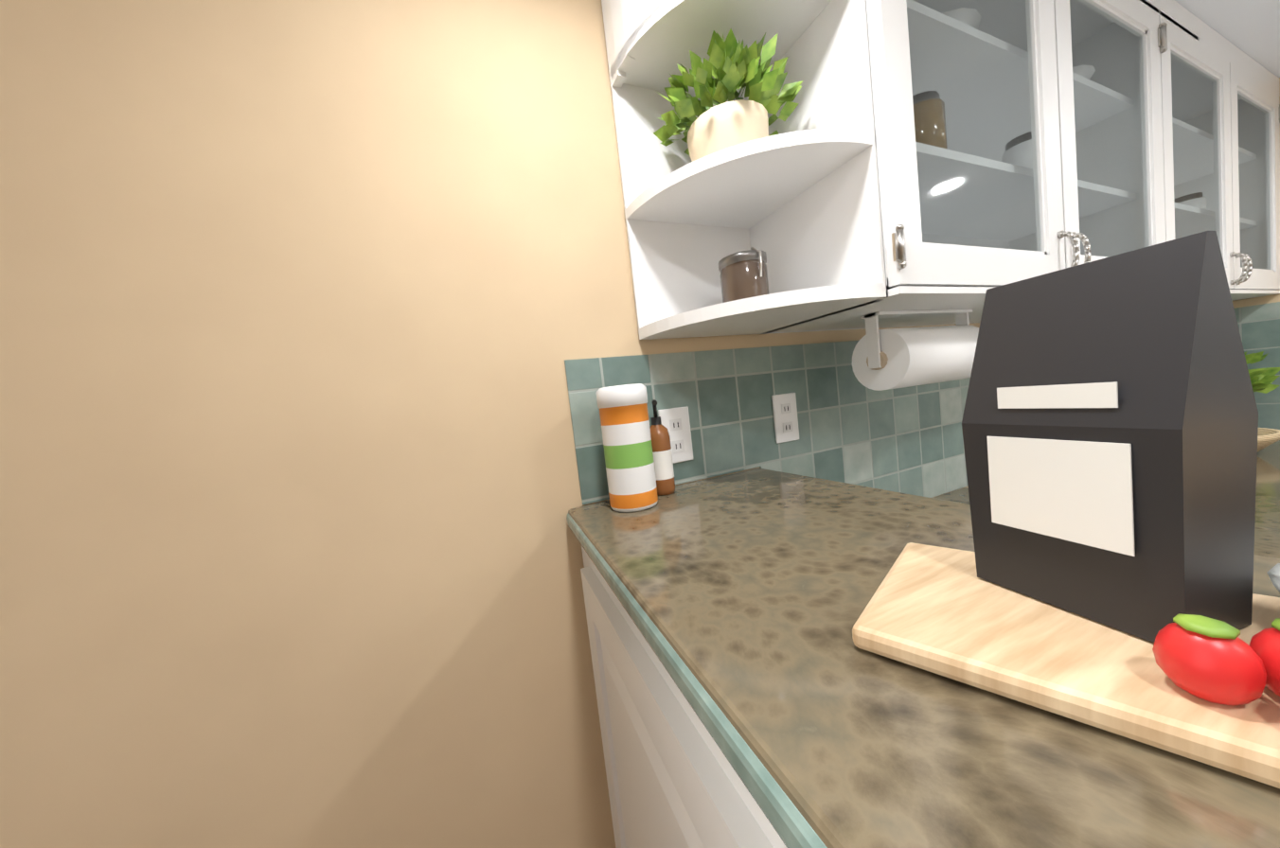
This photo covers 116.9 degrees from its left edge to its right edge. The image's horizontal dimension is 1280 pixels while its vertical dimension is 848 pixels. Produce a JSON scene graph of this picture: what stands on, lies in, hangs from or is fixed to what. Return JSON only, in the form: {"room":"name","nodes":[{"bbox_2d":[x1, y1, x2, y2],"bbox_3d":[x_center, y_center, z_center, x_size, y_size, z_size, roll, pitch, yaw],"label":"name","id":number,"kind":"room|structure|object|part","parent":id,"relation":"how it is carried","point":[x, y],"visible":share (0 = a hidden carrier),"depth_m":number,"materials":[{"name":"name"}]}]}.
{"room":"kitchen","nodes":[
{"label":"kitchen","id":0,"kind":"room"},
{"bbox_2d":[0,0,980,847],"bbox_3d":[-0.782,0.057,0.532,6.566,2.600,0.124,-8,4,-23],"label":"wall","id":1,"kind":"structure","parent":0,"point":[320,343],"depth_m":0.60,"materials":[{"name":"paint"}]},
{"bbox_2d":[657,406,693,463],"bbox_3d":[0.076,0.024,0.826,0.070,0.115,0.008,-8,4,-23],"label":"electrical outlet","id":2,"kind":"object","parent":1,"relation":"attached to","point":[675,423],"visible":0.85,"depth_m":0.82,"materials":[{"name":"white plastic"}]},
{"bbox_2d":[601,0,886,339],"bbox_3d":[0.154,-0.559,0.688,0.304,0.751,0.304,-8,4,-23],"label":"corner shelf","id":3,"kind":"object","parent":1,"relation":"attached to","point":[796,199],"depth_m":0.70,"materials":[{"name":"white wood"}]},
{"bbox_2d":[653,28,802,161],"bbox_3d":[0.148,-0.550,0.706,0.267,0.217,0.235,-8,4,-23],"label":"potted plant","id":4,"kind":"object","parent":3,"relation":"on","point":[731,66],"visible":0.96,"depth_m":0.65,"materials":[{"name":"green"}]},
{"bbox_3d":[0.198,-0.267,0.737,0.088,0.108,0.096,-8,4,-23],"label":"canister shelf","id":5,"kind":"part","parent":3,"relation":"part of","materials":[{"name":"brown glass"}]},
{"bbox_2d":[771,392,799,444],"bbox_3d":[0.350,-0.015,0.942,0.070,0.115,0.008,-8,4,-23],"label":"electrical outlet","id":6,"kind":"object","parent":1,"relation":"attached to","point":[785,417],"visible":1,"depth_m":0.94,"materials":[{"name":"white plastic"}]},
{"bbox_2d":[760,0,1279,334],"bbox_3d":[1.279,-0.716,1.139,2.148,0.751,0.352,-8,4,-23],"label":"upper cabinet","id":7,"kind":"object","parent":1,"relation":"attached to","point":[1150,119],"visible":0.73,"depth_m":0.95,"materials":[{"name":"white wood"}]},
{"bbox_2d":[852,309,979,391],"bbox_3d":[0.613,-0.164,0.855,0.312,0.156,0.124,-8,4,-23],"label":"paper towel","id":8,"kind":"object","parent":7,"relation":"hanging from","point":[888,359],"visible":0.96,"depth_m":0.80,"materials":[{"name":"white paper"}]},
{"bbox_2d":[912,90,947,148],"label":"jars","id":9,"kind":"object","parent":7,"relation":"in","point":[933,114],"depth_m":0.78,"materials":[{"name":"brown glass"}]},
{"bbox_2d":[942,7,981,29],"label":"bowl","id":10,"kind":"object","parent":7,"relation":"in","point":[961,9],"depth_m":0.76,"materials":[{"name":"white ceramic"}]},
{"bbox_2d":[1002,131,1032,169],"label":"bowl","id":11,"kind":"object","parent":7,"relation":"in","point":[1010,144],"depth_m":0.96,"materials":[{"name":"white ceramic"}]},
{"bbox_2d":[1072,64,1095,79],"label":"bowl","id":12,"kind":"object","parent":7,"relation":"in","point":[1079,67],"depth_m":0.95,"materials":[{"name":"white ceramic"}]},
{"bbox_2d":[1173,192,1206,209],"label":"bowl","id":13,"kind":"object","parent":7,"relation":"in","point":[1182,198],"depth_m":1.38,"materials":[{"name":"white ceramic"}]},
{"bbox_2d":[1174,0,1279,78],"bbox_3d":[0.143,-1.069,-0.817,7.500,0.445,5.400,-8,4,-23],"label":"ceiling","id":14,"kind":"structure","parent":0,"point":[1251,28],"depth_m":1.13,"materials":[{"name":"paint"}]},
{"bbox_2d":[1232,77,1279,429],"bbox_3d":[2.674,-0.408,1.649,0.738,2.600,0.770,-8,4,-23],"label":"wall","id":15,"kind":"structure","parent":0,"point":[1258,321],"depth_m":1.49,"materials":[{"name":"paint"}]},
{"bbox_3d":[0.420,1.358,-0.662,7.500,0.100,5.400,-8,4,-23],"label":"floor","id":16,"kind":"structure","parent":0,"visible":0},
{"bbox_2d":[566,468,1279,847],"bbox_3d":[0.788,0.613,0.203,1.335,1.185,1.731,-8,4,-23],"label":"base cabinet","id":17,"kind":"object","parent":16,"relation":"on","point":[750,694],"visible":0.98,"depth_m":0.27,"materials":[{"name":"white"}]},
{"bbox_2d":[595,383,657,512],"bbox_3d":[-0.022,0.040,0.701,0.090,0.215,0.090,-8,4,-23],"label":"wipes canister","id":18,"kind":"object","parent":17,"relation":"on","point":[627,445],"visible":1,"depth_m":0.66,"materials":[{"name":"white plastic"}]},
{"bbox_2d":[649,399,675,495],"bbox_3d":[0.038,0.044,0.766,0.045,0.185,0.053,-8,4,-23],"label":"soap bottle","id":19,"kind":"object","parent":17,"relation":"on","point":[663,458],"visible":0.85,"depth_m":0.75,"materials":[{"name":"brown"}]},
{"bbox_2d":[852,542,1279,788],"bbox_3d":[0.340,0.067,0.182,0.302,0.144,0.448,-8,4,-23],"label":"cutting board","id":20,"kind":"object","parent":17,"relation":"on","point":[1202,689],"visible":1,"depth_m":0.21,"materials":[{"name":"brown wood"}]},
{"bbox_2d":[961,231,1258,642],"bbox_3d":[0.300,0.008,0.265,0.085,0.225,0.117,-8,4,-23],"label":"coffee bag","id":21,"kind":"object","parent":20,"relation":"on","point":[1110,424],"visible":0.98,"depth_m":0.23,"materials":[{"name":"grey paper"}]},
{"bbox_2d":[1254,440,1279,532],"bbox_3d":[1.834,0.567,1.224,1.372,0.910,0.668,-8,4,-23],"label":"countertop","id":22,"kind":"structure","parent":16,"relation":"on","point":[1268,495],"depth_m":0.96,"materials":[{"name":"brown stone"}]},
{"bbox_2d":[1244,351,1279,393],"bbox_3d":[2.117,-0.123,1.486,0.355,0.359,0.336,-8,4,-23],"label":"potted plant","id":23,"kind":"object","parent":22,"relation":"on","point":[1262,380],"visible":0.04,"depth_m":1.36,"materials":[{"name":"green plant"}]},
{"bbox_2d":[1257,427,1279,451],"bbox_3d":[1.882,0.035,1.312,0.280,0.119,0.280,-8,4,-23],"label":"fruit basket","id":24,"kind":"object","parent":22,"relation":"on","point":[1266,436],"visible":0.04,"depth_m":1.19,"materials":[{"name":"wicker"}]}
]}

